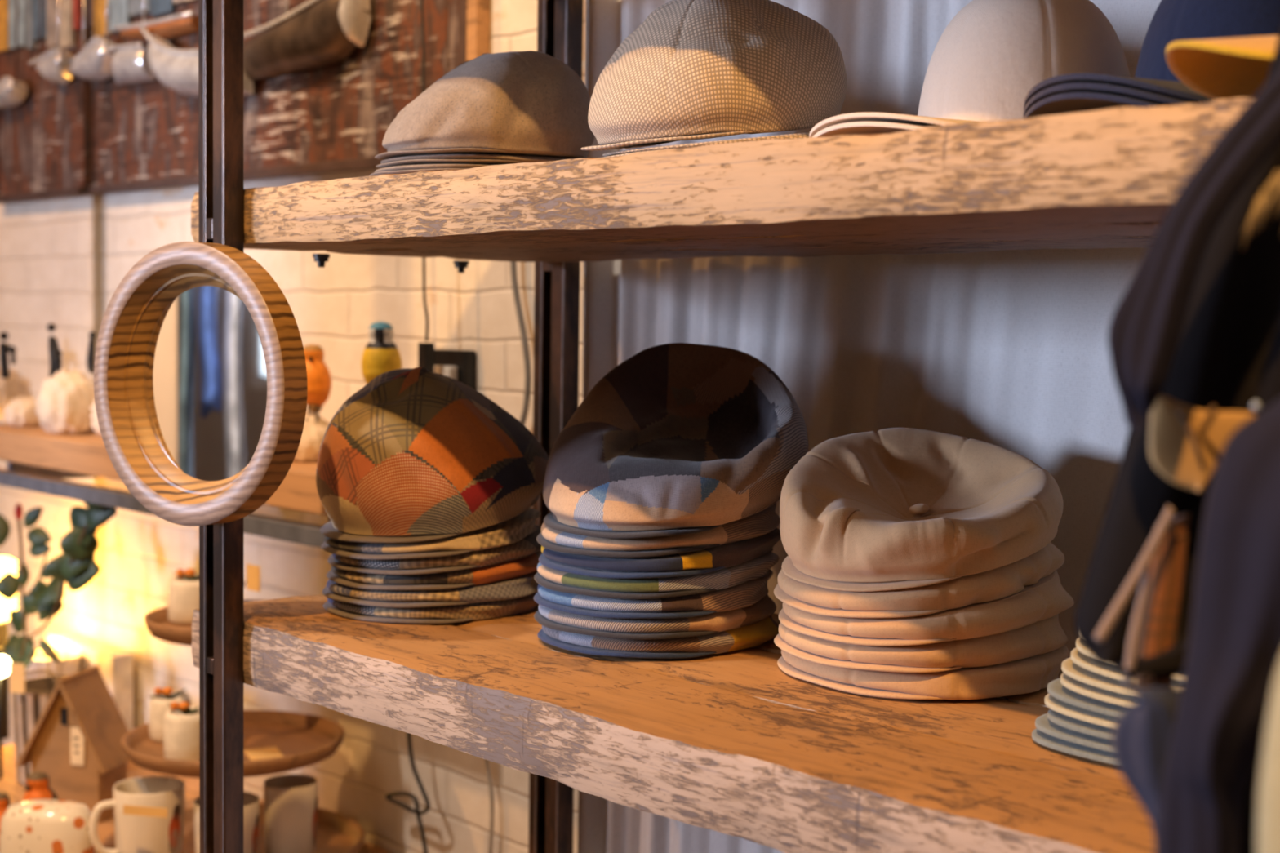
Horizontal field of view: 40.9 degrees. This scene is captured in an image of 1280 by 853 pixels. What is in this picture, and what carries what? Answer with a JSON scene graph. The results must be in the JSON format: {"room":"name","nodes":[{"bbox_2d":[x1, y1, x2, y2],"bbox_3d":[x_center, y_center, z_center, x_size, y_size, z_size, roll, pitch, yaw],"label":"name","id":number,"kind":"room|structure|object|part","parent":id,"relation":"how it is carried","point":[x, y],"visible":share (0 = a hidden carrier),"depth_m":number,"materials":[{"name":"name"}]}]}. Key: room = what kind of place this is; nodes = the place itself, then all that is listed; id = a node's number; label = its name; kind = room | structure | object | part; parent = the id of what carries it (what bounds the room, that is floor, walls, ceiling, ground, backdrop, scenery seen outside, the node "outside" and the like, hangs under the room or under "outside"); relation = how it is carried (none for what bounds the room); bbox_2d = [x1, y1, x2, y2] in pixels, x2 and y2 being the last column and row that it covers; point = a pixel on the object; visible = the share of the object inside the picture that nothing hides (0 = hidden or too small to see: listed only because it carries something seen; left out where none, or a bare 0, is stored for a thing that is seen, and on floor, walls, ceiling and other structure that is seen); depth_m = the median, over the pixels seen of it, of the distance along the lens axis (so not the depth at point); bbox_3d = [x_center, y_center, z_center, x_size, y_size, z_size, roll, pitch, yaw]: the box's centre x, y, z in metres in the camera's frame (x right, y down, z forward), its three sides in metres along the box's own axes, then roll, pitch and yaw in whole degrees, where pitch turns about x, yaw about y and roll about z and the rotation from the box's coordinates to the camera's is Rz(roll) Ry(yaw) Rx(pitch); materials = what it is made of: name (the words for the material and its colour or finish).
{"room":"clothing store","nodes":[
{"label":"clothing store","id":0,"kind":"room"},
{"bbox_2d":[0,0,585,852],"bbox_3d":[-0.073,-0.555,2.240,0.150,3.800,6.800,-3,5,-43],"label":"wall","id":1,"kind":"structure","parent":0,"point":[63,261],"depth_m":2.64,"materials":[{"name":"beige tile"}]},
{"bbox_2d":[0,423,331,547],"bbox_3d":[-0.697,0.073,2.651,0.238,0.092,1.180,-3,5,-43],"label":"wall shelf","id":2,"kind":"object","parent":1,"relation":"attached to","point":[38,460],"visible":0.29,"depth_m":2.65,"materials":[{"name":"brown wood"}]},
{"bbox_2d":[0,368,32,418],"bbox_3d":[-1.193,-0.063,3.205,0.103,0.095,0.132,-3,5,-43],"label":"pumpkin","id":3,"kind":"object","parent":2,"relation":"on","point":[16,386],"visible":0.51,"depth_m":3.17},
{"bbox_2d":[0,331,16,378],"bbox_3d":[-1.164,-0.121,3.160,0.017,0.107,0.055,-3,5,-43],"label":"figurine","id":4,"kind":"object","parent":3,"relation":"on","point":[5,348],"visible":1,"depth_m":3.17,"materials":[{"name":"black metal"}]},
{"bbox_2d":[3,396,41,426],"bbox_3d":[-1.072,-0.027,2.993,0.070,0.052,0.081,-3,5,-43],"label":"pumpkin","id":5,"kind":"object","parent":2,"relation":"on","point":[20,411],"visible":0.81,"depth_m":2.97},
{"bbox_2d":[35,367,94,434],"bbox_3d":[-0.945,-0.044,2.838,0.102,0.109,0.121,-3,5,-43],"label":"pumpkin","id":6,"kind":"object","parent":2,"relation":"on","point":[65,399],"visible":0.85,"depth_m":2.80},
{"bbox_2d":[46,323,62,377],"bbox_3d":[-0.979,-0.123,2.873,0.015,0.101,0.044,-3,5,-43],"label":"figurine","id":7,"kind":"object","parent":6,"relation":"on","point":[55,353],"visible":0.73,"depth_m":2.87,"materials":[{"name":"black metal"}]},
{"bbox_2d":[86,331,96,373],"bbox_3d":[-0.909,-0.123,2.842,0.013,0.070,0.022,-3,5,-43],"label":"figurine","id":8,"kind":"object","parent":6,"relation":"on","point":[92,335],"visible":0.98,"depth_m":2.84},
{"bbox_2d":[89,400,101,435],"bbox_3d":[-0.853,-0.026,2.803,0.082,0.081,0.089,-3,5,-43],"label":"pumpkin","id":9,"kind":"object","parent":2,"relation":"on","point":[95,424],"visible":0.11,"depth_m":2.79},
{"bbox_3d":[-0.774,0.111,2.582,0.028,0.022,1.180,-3,5,-43],"label":"steel rail","id":10,"kind":"part","parent":2,"relation":"part of","materials":[{"name":"grey metal"}]},
{"bbox_2d":[293,411,328,462],"bbox_3d":[-0.466,0.011,2.371,0.086,0.071,0.098,0,4,-12],"label":"pumpkin","id":11,"kind":"object","parent":2,"relation":"on","point":[313,430],"visible":0.36,"depth_m":2.34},
{"bbox_2d":[303,344,331,420],"bbox_3d":[-0.451,-0.061,2.356,0.049,0.104,0.063,-1,4,-31],"label":"bird ornament","id":12,"kind":"object","parent":11,"relation":"on","point":[318,375],"visible":0.73,"depth_m":2.33,"materials":[{"name":"orange ceramic"}]},
{"bbox_3d":[-0.454,-0.021,2.345,0.004,0.025,0.013,1,4,0],"label":"leg","id":13,"kind":"part","parent":12,"relation":"part of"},
{"bbox_3d":[-0.441,-0.020,2.345,0.004,0.025,0.013,1,4,0],"label":"leg","id":14,"kind":"part","parent":12,"relation":"part of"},
{"bbox_3d":[-0.334,0.020,2.230,0.090,0.076,0.127,-3,5,-43],"label":"rough stone","id":15,"kind":"object","parent":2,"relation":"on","visible":0},
{"bbox_2d":[361,321,401,384],"bbox_3d":[-0.339,-0.081,2.236,0.053,0.113,0.068,-1,4,-31],"label":"bird ornament","id":16,"kind":"object","parent":15,"relation":"on","point":[380,355],"visible":0.71,"depth_m":2.21,"materials":[{"name":"yellow ceramic"}]},
{"bbox_2d":[0,0,489,204],"bbox_3d":[-0.765,-0.710,2.811,0.071,0.622,1.594,-3,5,-43],"label":"wooden wall panel","id":17,"kind":"object","parent":1,"relation":"attached to","point":[97,97],"visible":0.89,"depth_m":2.81,"materials":[{"name":"brown wood"}]},
{"bbox_2d":[385,733,430,852],"bbox_3d":[-0.321,0.532,2.388,0.006,0.287,0.114,-3,5,-43],"label":"cable","id":18,"kind":"object","parent":1,"relation":"attached to","point":[418,813],"visible":0.94,"depth_m":2.37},
{"bbox_2d":[417,0,434,372],"bbox_3d":[-0.287,-0.372,2.288,0.015,0.602,0.032,-3,5,-43],"label":"cable","id":19,"kind":"object","parent":1,"relation":"attached to","point":[425,350],"visible":0.69,"depth_m":2.29,"materials":[{"name":"black plastic"}]},
{"bbox_2d":[434,348,475,389],"bbox_3d":[-0.261,-0.070,2.329,0.034,0.068,0.084,-3,5,-43],"label":"wall socket","id":20,"kind":"object","parent":1,"relation":"attached to","point":[460,365],"visible":0.44,"depth_m":2.31,"materials":[{"name":"black plastic"}]},
{"bbox_2d":[484,760,493,852],"bbox_3d":[-0.204,0.537,2.300,0.005,0.252,0.023,-3,5,-43],"label":"cable","id":21,"kind":"object","parent":1,"relation":"attached to","point":[486,762],"visible":0.8,"depth_m":2.29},
{"bbox_2d":[510,261,531,425],"bbox_3d":[-0.156,-0.094,2.219,0.008,0.397,0.045,-3,5,-43],"label":"cable","id":22,"kind":"object","parent":1,"relation":"attached to","point":[516,293],"visible":0.59,"depth_m":2.21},
{"bbox_3d":[0.598,-0.943,1.234,0.018,0.018,2.000,-3,5,-43],"label":"curtain rod","id":23,"kind":"object","parent":1,"relation":"attached to","visible":0},
{"bbox_2d":[577,0,1161,852],"bbox_3d":[0.580,0.215,1.297,0.038,2.300,1.948,-2,5,-43],"label":"curtain","id":24,"kind":"object","parent":23,"relation":"hanging from","point":[1008,349],"visible":0.15,"depth_m":1.65,"materials":[{"name":"grey fabric"}]},
{"bbox_3d":[-1.929,1.471,0.658,5.150,0.100,7.100,-3,5,-43],"label":"floor","id":25,"kind":"structure","parent":0,"visible":0},
{"bbox_2d":[0,744,391,852],"bbox_3d":[-0.777,0.962,2.589,0.498,0.710,1.240,-3,5,-43],"label":"display table","id":26,"kind":"object","parent":25,"relation":"on","point":[9,784],"visible":0.02,"depth_m":2.81,"materials":[{"name":"brown wood"}]},
{"bbox_2d":[0,647,10,778],"bbox_3d":[-1.061,0.476,2.842,0.038,0.218,0.038,-3,5,-43],"label":"bulb","id":27,"kind":"object","parent":26,"relation":"on","point":[5,662],"visible":0.91,"depth_m":2.84,"materials":[{"name":"white glass"}]},
{"bbox_2d":[0,647,4,778],"bbox_3d":[-1.061,0.476,2.842,0.018,0.218,0.018,-3,5,-43],"label":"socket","id":28,"kind":"object","parent":27,"relation":"attached to","point":[2,650],"depth_m":2.84,"materials":[{"name":"white plastic"}]},
{"bbox_3d":[-1.060,0.397,2.837,0.038,0.038,0.038,-3,5,-43],"label":"globe","id":29,"kind":"part","parent":27,"relation":"part of"},
{"bbox_2d":[0,791,10,826],"bbox_3d":[-0.901,0.565,2.444,0.060,0.092,0.047,0,4,-12],"label":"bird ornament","id":30,"kind":"object","parent":26,"relation":"on","point":[5,802],"visible":0.27,"depth_m":2.43,"materials":[{"name":"orange ceramic"}]},
{"bbox_2d":[10,675,67,786],"bbox_3d":[-0.969,0.506,2.848,0.140,0.160,0.140,-3,5,-43],"label":"plant pot","id":31,"kind":"object","parent":26,"relation":"on","point":[28,708],"visible":0.21,"depth_m":2.79,"materials":[{"name":"ceramic"}]},
{"bbox_2d":[9,662,25,693],"bbox_3d":[-1.001,0.405,2.757,0.028,0.048,0.001,2,4,16],"label":"paper tag","id":32,"kind":"object","parent":31,"relation":"hanging from","point":[17,671],"visible":1,"depth_m":2.76,"materials":[{"name":"paper"}]},
{"bbox_2d":[0,501,116,684],"bbox_3d":[-0.991,0.330,2.859,0.058,0.472,0.419,-3,5,-43],"label":"leafy plant","id":33,"kind":"object","parent":31,"relation":"in","point":[76,566],"visible":0.87,"depth_m":2.85,"materials":[{"name":"green plant"}]},
{"bbox_3d":[-0.976,0.355,2.848,0.006,0.422,0.275,-3,5,-43],"label":"stem","id":34,"kind":"part","parent":33,"relation":"part of","materials":[{"name":"green plant"}]},
{"bbox_2d":[22,771,58,800],"bbox_3d":[-0.871,0.555,2.518,0.066,0.101,0.052,-1,4,-23],"label":"knob","id":35,"kind":"object","parent":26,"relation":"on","point":[38,787],"visible":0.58,"depth_m":2.50,"materials":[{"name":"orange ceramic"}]},
{"bbox_2d":[0,799,96,852],"bbox_3d":[-0.809,0.566,2.344,0.151,0.107,0.091,1,4,7],"label":"lidded dish","id":36,"kind":"object","parent":26,"relation":"on","point":[37,825],"visible":0.95,"depth_m":2.31,"materials":[{"name":"white ceramic"}]},
{"bbox_2d":[26,648,81,679],"bbox_3d":[-1.056,0.489,3.087,0.097,0.160,0.099,-3,5,-43],"label":"candle","id":37,"kind":"object","parent":26,"relation":"on","point":[69,663],"visible":0.18,"depth_m":3.05,"materials":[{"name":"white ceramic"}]},
{"bbox_2d":[15,665,130,822],"bbox_3d":[-0.868,0.489,2.652,0.151,0.222,0.108,2,4,13],"label":"house","id":38,"kind":"object","parent":26,"relation":"on","point":[75,740],"visible":0.84,"depth_m":2.62,"materials":[{"name":"brown wood"}]},
{"bbox_2d":[47,632,133,731],"bbox_3d":[-1.004,0.481,3.127,0.040,0.173,0.270,-3,5,-43],"label":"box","id":39,"kind":"object","parent":26,"relation":"on","point":[116,665],"visible":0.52,"depth_m":3.04,"materials":[{"name":"white cardboard"}]},
{"bbox_2d":[101,564,364,852],"bbox_3d":[-0.571,0.398,2.416,0.364,0.442,0.364,-3,5,-43],"label":"tiered stand","id":40,"kind":"object","parent":26,"relation":"on","point":[303,740],"visible":0.48,"depth_m":2.44,"materials":[{"name":"brown wood"}]},
{"bbox_2d":[88,776,185,852],"bbox_3d":[-0.686,0.548,2.357,0.119,0.112,0.095,1,4,0],"label":"mug","id":41,"kind":"object","parent":40,"relation":"on","point":[133,833],"visible":0.99,"depth_m":2.32,"materials":[{"name":"white ceramic"}]},
{"bbox_3d":[-0.729,0.548,2.328,0.037,0.080,0.011,-1,4,-28],"label":"handle","id":42,"kind":"part","parent":41,"relation":"part of","materials":[{"name":"white ceramic"}]},
{"bbox_2d":[123,804,167,817],"bbox_3d":[-0.642,0.499,2.225,0.062,0.012,0.001,2,4,12],"label":"paper tag","id":43,"kind":"object","parent":41,"relation":"attached to","point":[127,810],"visible":1,"depth_m":2.22,"materials":[{"name":"orange paper"}]},
{"bbox_2d":[168,804,180,852],"bbox_3d":[-0.633,0.549,2.335,0.003,0.069,0.022,3,4,29],"label":"print","id":44,"kind":"object","parent":41,"relation":"attached to","point":[174,809],"depth_m":2.33},
{"bbox_2d":[146,687,191,742],"bbox_3d":[-0.674,0.409,2.459,0.060,0.078,0.059,1,4,5],"label":"stone pot","id":45,"kind":"object","parent":40,"relation":"on","point":[157,707],"visible":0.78,"depth_m":2.44,"materials":[{"name":"white ceramic"}]},
{"bbox_3d":[-0.679,0.378,2.446,0.031,0.014,0.015,3,4,29],"label":"flower","id":46,"kind":"part","parent":45,"relation":"part of","materials":[{"name":"orange plant"}]},
{"bbox_2d":[163,702,199,761],"bbox_3d":[-0.619,0.414,2.343,0.061,0.084,0.062,-3,5,-43],"label":"stone pot","id":47,"kind":"object","parent":40,"relation":"on","point":[181,721],"visible":0.73,"depth_m":2.32,"materials":[{"name":"white ceramic"}]},
{"bbox_3d":[-0.625,0.380,2.329,0.031,0.014,0.015,3,4,29],"label":"flower","id":48,"kind":"part","parent":47,"relation":"part of","materials":[{"name":"orange plant"}]},
{"bbox_2d":[167,568,199,624],"bbox_3d":[-0.638,0.239,2.443,0.067,0.078,0.067,0,4,-9],"label":"stone pot","id":49,"kind":"object","parent":40,"relation":"on","point":[183,590],"visible":0.62,"depth_m":2.41,"materials":[{"name":"white ceramic"}]},
{"bbox_3d":[-0.643,0.207,2.429,0.031,0.014,0.015,3,4,29],"label":"flower","id":50,"kind":"part","parent":49,"relation":"part of","materials":[{"name":"orange plant"}]},
{"bbox_2d":[144,600,260,646],"bbox_3d":[-0.569,0.277,2.408,0.244,0.028,0.244,-3,5,-43],"label":"tray","id":51,"kind":"object","parent":40,"relation":"on","point":[157,622],"depth_m":2.32,"materials":[{"name":"brown wood"}]},
{"bbox_2d":[193,791,259,852],"bbox_3d":[-0.564,0.558,2.341,0.089,0.098,0.088,1,4,0],"label":"mug","id":52,"kind":"object","parent":40,"relation":"on","point":[251,801],"visible":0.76,"depth_m":2.32,"materials":[{"name":"white ceramic"}]},
{"bbox_2d":[252,814,259,852],"bbox_3d":[-0.521,0.558,2.332,0.003,0.061,0.021,2,4,13],"label":"print","id":53,"kind":"object","parent":52,"relation":"attached to","point":[255,818],"depth_m":2.33},
{"bbox_2d":[121,710,344,777],"bbox_3d":[-0.572,0.448,2.419,0.306,0.028,0.306,-3,5,-43],"label":"tray","id":54,"kind":"object","parent":40,"relation":"on","point":[303,740],"depth_m":2.43,"materials":[{"name":"brown wood"}]},
{"bbox_2d":[101,802,364,852],"bbox_3d":[-0.574,0.596,2.428,0.364,0.028,0.364,-3,5,-43],"label":"tray","id":55,"kind":"object","parent":40,"relation":"on","point":[336,833],"depth_m":2.50,"materials":[{"name":"brown wood"}]},
{"bbox_2d":[243,746,283,760],"bbox_3d":[-0.522,0.455,2.380,0.045,0.001,0.062,-1,4,-23],"label":"paper tag","id":56,"kind":"object","parent":40,"relation":"on","point":[264,753],"visible":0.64,"depth_m":2.38,"materials":[{"name":"orange paper"}]},
{"bbox_2d":[263,773,318,852],"bbox_3d":[-0.486,0.549,2.388,0.075,0.112,0.074,1,4,0],"label":"cup","id":57,"kind":"object","parent":40,"relation":"on","point":[291,802],"visible":1,"depth_m":2.36,"materials":[{"name":"white ceramic"}]},
{"bbox_2d":[312,796,318,846],"bbox_3d":[-0.450,0.549,2.381,0.003,0.069,0.018,2,4,11],"label":"print","id":58,"kind":"object","parent":57,"relation":"attached to","point":[315,801],"depth_m":2.38},
{"bbox_2d":[198,0,244,852],"bbox_3d":[-0.399,0.231,1.612,0.032,2.300,0.088,-3,5,-43],"label":"post","id":59,"kind":"object","parent":25,"relation":"on","point":[220,22],"visible":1,"depth_m":1.59,"materials":[{"name":"metal"}]},
{"bbox_2d":[93,241,307,526],"bbox_3d":[-0.405,-0.039,1.567,0.258,0.258,0.033,3,4,35],"label":"round mirror","id":60,"kind":"object","parent":59,"relation":"attached to","point":[201,383],"visible":1,"depth_m":1.57,"materials":[{"name":"brown wood"}]},
{"bbox_2d":[142,285,266,481],"bbox_3d":[-0.398,-0.039,1.577,0.185,0.185,0.002,3,4,35],"label":"mirror glass","id":61,"kind":"object","parent":60,"relation":"attached to","point":[205,376],"depth_m":1.58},
{"bbox_2d":[191,342,1183,852],"bbox_3d":[0.388,0.122,1.117,0.452,0.326,1.953,-3,5,-43],"label":"wooden shelf","id":62,"kind":"object","parent":59,"relation":"attached to","point":[734,744],"depth_m":1.41,"materials":[{"name":"brown wood"}]},
{"bbox_3d":[-0.203,0.169,1.701,0.218,0.018,0.190,-2,4,-37],"label":"flat cap","id":63,"kind":"part","parent":62,"relation":"part of","materials":[{"name":"multicoloured fabric"}]},
{"bbox_3d":[-0.203,0.152,1.696,0.219,0.023,0.192,-1,4,-32],"label":"flat cap","id":64,"kind":"part","parent":62,"relation":"part of","materials":[{"name":"multicoloured fabric"}]},
{"bbox_3d":[-0.201,0.101,1.692,0.194,0.037,0.221,4,5,41],"label":"flat cap","id":65,"kind":"part","parent":62,"relation":"part of","materials":[{"name":"multicoloured fabric"}]},
{"bbox_3d":[-0.203,0.023,1.691,0.228,0.164,0.217,-2,4,-36],"label":"flat cap","id":66,"kind":"part","parent":62,"relation":"part of","materials":[{"name":"multicoloured fabric"}]},
{"bbox_3d":[-0.202,0.134,1.701,0.195,0.028,0.218,4,5,44],"label":"flat cap","id":67,"kind":"part","parent":62,"relation":"part of","materials":[{"name":"multicoloured fabric"}]},
{"bbox_3d":[-0.201,0.117,1.699,0.194,0.032,0.218,4,5,44],"label":"flat cap","id":68,"kind":"part","parent":62,"relation":"part of","materials":[{"name":"multicoloured fabric"}]},
{"bbox_3d":[0.017,0.143,1.552,0.198,0.029,0.226,3,4,35],"label":"flat cap","id":69,"kind":"part","parent":62,"relation":"part of","materials":[{"name":"multicoloured fabric"}]},
{"bbox_3d":[0.012,0.162,1.554,0.200,0.024,0.223,4,5,41],"label":"flat cap","id":70,"kind":"part","parent":62,"relation":"part of","materials":[{"name":"blue fabric"}]},
{"bbox_3d":[0.016,0.124,1.552,0.224,0.033,0.195,-2,5,-41],"label":"flat cap","id":71,"kind":"part","parent":62,"relation":"part of","materials":[{"name":"fabric"}]},
{"bbox_3d":[0.018,0.181,1.554,0.218,0.020,0.215,1,4,3],"label":"flat cap","id":72,"kind":"part","parent":62,"relation":"part of","materials":[{"name":"blue fabric"}]},
{"bbox_3d":[0.015,0.085,1.553,0.219,0.042,0.199,-2,4,-36],"label":"flat cap","id":73,"kind":"part","parent":62,"relation":"part of","materials":[{"name":"fabric"}]},
{"bbox_3d":[0.020,0.105,1.550,0.223,0.037,0.195,-3,5,-44],"label":"flat cap","id":74,"kind":"part","parent":62,"relation":"part of","materials":[{"name":"fabric"}]},
{"bbox_3d":[0.031,0.008,1.544,0.236,0.164,0.216,0,4,-16],"label":"flat cap","id":75,"kind":"part","parent":62,"relation":"part of","materials":[{"name":"multicoloured fabric"}]},
{"bbox_3d":[0.223,0.112,1.412,0.224,0.066,0.230,-2,5,-41],"label":"newsboy cap","id":76,"kind":"part","parent":62,"relation":"part of","materials":[{"name":"beige fabric"}]},
{"bbox_3d":[0.225,0.162,1.412,0.223,0.041,0.225,-2,4,-34],"label":"newsboy cap","id":77,"kind":"part","parent":62,"relation":"part of","materials":[{"name":"beige fabric"}]},
{"bbox_3d":[0.229,0.065,1.402,0.225,0.117,0.232,-1,4,-23],"label":"newsboy cap","id":78,"kind":"part","parent":62,"relation":"part of","materials":[{"name":"beige fabric"}]},
{"bbox_3d":[0.232,0.187,1.418,0.229,0.030,0.220,-1,4,-28],"label":"newsboy cap","id":79,"kind":"part","parent":62,"relation":"part of","materials":[{"name":"beige fabric"}]},
{"bbox_3d":[0.227,0.137,1.406,0.222,0.053,0.228,-2,5,-39],"label":"newsboy cap","id":80,"kind":"part","parent":62,"relation":"part of","materials":[{"name":"beige fabric"}]},
{"bbox_3d":[0.400,0.215,1.188,0.234,0.007,0.200,-3,5,-44],"label":"baseball cap","id":81,"kind":"part","parent":62,"relation":"part of","materials":[{"name":"fabric"}]},
{"bbox_3d":[0.402,0.208,1.186,0.234,0.007,0.200,-3,5,-43],"label":"baseball cap","id":82,"kind":"part","parent":62,"relation":"part of","materials":[{"name":"fabric"}]},
{"bbox_3d":[0.407,0.200,1.181,0.200,0.007,0.234,4,5,42],"label":"baseball cap","id":83,"kind":"part","parent":62,"relation":"part of","materials":[{"name":"fabric"}]},
{"bbox_3d":[0.406,0.193,1.180,0.234,0.007,0.200,-3,5,-44],"label":"baseball cap","id":84,"kind":"part","parent":62,"relation":"part of","materials":[{"name":"fabric"}]},
{"bbox_3d":[0.408,0.184,1.177,0.234,0.008,0.200,-3,5,-43],"label":"baseball cap","id":85,"kind":"part","parent":62,"relation":"part of","materials":[{"name":"fabric"}]},
{"bbox_3d":[0.413,0.176,1.173,0.200,0.009,0.234,4,5,42],"label":"baseball cap","id":86,"kind":"part","parent":62,"relation":"part of","materials":[{"name":"fabric"}]},
{"bbox_3d":[0.414,0.168,1.171,0.200,0.010,0.234,4,5,42],"label":"baseball cap","id":87,"kind":"part","parent":62,"relation":"part of","materials":[{"name":"fabric"}]},
{"bbox_3d":[0.418,0.160,1.167,0.200,0.011,0.234,4,5,40],"label":"baseball cap","id":88,"kind":"part","parent":62,"relation":"part of","materials":[{"name":"fabric"}]},
{"bbox_3d":[0.420,0.152,1.165,0.200,0.012,0.234,4,5,38],"label":"baseball cap","id":89,"kind":"part","parent":62,"relation":"part of","materials":[{"name":"fabric"}]},
{"bbox_2d":[528,0,583,852],"bbox_3d":[-0.104,0.213,1.977,0.036,2.300,0.094,-3,5,-43],"label":"post","id":90,"kind":"object","parent":25,"relation":"on","point":[559,22],"visible":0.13,"depth_m":1.95,"materials":[{"name":"metal"}]},
{"bbox_3d":[0.287,0.605,0.666,0.127,1.693,0.251,-3,5,-43],"label":"rail","id":91,"kind":"object","parent":25,"relation":"on","visible":0},
{"bbox_2d":[1074,32,1279,688],"bbox_3d":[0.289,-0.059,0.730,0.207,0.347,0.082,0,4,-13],"label":"coat","id":92,"kind":"object","parent":91,"relation":"hanging from","point":[1193,335],"visible":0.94,"depth_m":0.72,"materials":[{"name":"black fabric"}]},
{"bbox_2d":[1111,398,1279,852],"bbox_3d":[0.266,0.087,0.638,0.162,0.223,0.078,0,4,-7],"label":"jacket","id":93,"kind":"object","parent":91,"relation":"hanging from","point":[1191,754],"visible":0.96,"depth_m":0.62,"materials":[{"name":"fabric"}]},
{"bbox_2d":[1256,662,1279,852],"bbox_3d":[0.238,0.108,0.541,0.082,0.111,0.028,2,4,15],"label":"garment","id":94,"kind":"object","parent":91,"relation":"hanging from","point":[1268,795],"visible":1,"depth_m":0.55,"materials":[{"name":"fabric"}]},
{"bbox_3d":[-1.186,0.081,3.032,0.040,2.400,0.038,-3,5,-43],"label":"upright","id":95,"kind":"object","parent":25,"relation":"on","visible":0},
{"bbox_2d":[0,556,17,739],"bbox_3d":[-1.161,0.402,3.107,0.064,0.330,0.064,-3,5,-43],"label":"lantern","id":96,"kind":"object","parent":95,"relation":"attached to","point":[6,563],"visible":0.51,"depth_m":3.10,"materials":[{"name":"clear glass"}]},
{"bbox_3d":[-1.159,0.296,3.101,0.064,0.118,0.064,-3,5,-43],"label":"ribbed glass","id":97,"kind":"part","parent":96,"relation":"part of","materials":[{"name":"glass"}]},
{"bbox_3d":[0.846,0.333,0.281,0.032,2.300,0.090,-3,5,-43],"label":"post","id":98,"kind":"object","parent":25,"relation":"on","visible":0},
{"bbox_2d":[191,0,1279,273],"bbox_3d":[0.352,-0.219,1.104,0.479,0.198,2.019,-3,5,-43],"label":"wooden shelf","id":99,"kind":"object","parent":98,"relation":"attached to","point":[1108,178],"depth_m":1.15,"materials":[{"name":"brown wood"}]},
{"bbox_3d":[0.212,-0.202,1.227,0.165,0.019,0.192,-1,4,-30],"label":"baseball cap","id":100,"kind":"part","parent":99,"relation":"part of","materials":[{"name":"white fabric"}]},
{"bbox_3d":[0.248,-0.261,1.243,0.245,0.124,0.192,-1,4,-29],"label":"baseball cap","id":101,"kind":"part","parent":99,"relation":"part of","materials":[{"name":"white fabric"}]},
{"bbox_3d":[0.285,-0.261,1.264,0.160,0.119,0.160,1,4,0],"label":"crown","id":102,"kind":"part","parent":99,"relation":"part of","materials":[{"name":"beige fabric"}]},
{"bbox_3d":[0.322,-0.195,1.095,0.136,0.025,0.168,-1,4,-26],"label":"baseball cap","id":103,"kind":"part","parent":99,"relation":"part of","materials":[{"name":"blue fabric"}]},
{"bbox_3d":[0.322,-0.201,1.095,0.136,0.025,0.168,-1,4,-26],"label":"baseball cap","id":104,"kind":"part","parent":99,"relation":"part of","materials":[{"name":"blue fabric"}]},
{"bbox_3d":[0.370,-0.255,1.116,0.242,0.121,0.169,-1,4,-29],"label":"baseball cap","id":105,"kind":"part","parent":99,"relation":"part of","materials":[{"name":"blue fabric"}]},
{"bbox_3d":[0.407,-0.255,1.133,0.160,0.116,0.160,1,4,0],"label":"crown","id":106,"kind":"part","parent":99,"relation":"part of","materials":[{"name":"blue fabric"}]},
{"bbox_3d":[0.416,-0.243,0.906,0.262,0.125,0.184,1,4,9],"label":"baseball cap","id":107,"kind":"part","parent":99,"relation":"part of","materials":[{"name":"yellow fabric"}]},
{"bbox_3d":[-0.147,-0.226,1.612,0.208,0.009,0.201,1,4,1],"label":"flat cap","id":108,"kind":"object","parent":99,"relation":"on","visible":0},
{"bbox_2d":[369,50,594,175],"bbox_3d":[-0.144,-0.292,1.605,0.216,0.124,0.214,1,4,3],"label":"flat cap","id":109,"kind":"object","parent":108,"relation":"on","point":[406,169],"depth_m":1.53,"materials":[{"name":"grey fabric"}]},
{"bbox_3d":[-0.143,-0.235,1.607,0.204,0.009,0.195,1,4,3],"label":"crown","id":110,"kind":"part","parent":109,"relation":"part of","materials":[{"name":"grey fabric"}]},
{"bbox_3d":[-0.144,-0.245,1.607,0.206,0.012,0.176,-2,4,-34],"label":"flat cap","id":111,"kind":"part","parent":109,"relation":"part of","materials":[{"name":"grey fabric"}]},
{"bbox_3d":[-0.141,-0.300,1.602,0.195,0.105,0.208,3,4,26],"label":"flat cap","id":112,"kind":"part","parent":109,"relation":"part of","materials":[{"name":"grey fabric"}]},
{"bbox_3d":[0.083,-0.217,1.416,0.244,0.023,0.231,1,4,3],"label":"flat cap","id":113,"kind":"object","parent":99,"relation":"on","visible":0},
{"bbox_2d":[580,0,847,157],"bbox_3d":[0.079,-0.287,1.419,0.259,0.147,0.227,-2,4,-37],"label":"flat cap","id":114,"kind":"object","parent":113,"relation":"on","point":[804,135],"depth_m":1.34,"materials":[{"name":"beige fabric"}]},
{"bbox_3d":[0.061,-0.292,1.413,0.218,0.138,0.209,-2,4,-36],"label":"flat cap","id":115,"kind":"part","parent":114,"relation":"part of","materials":[{"name":"beige fabric"}]}
]}

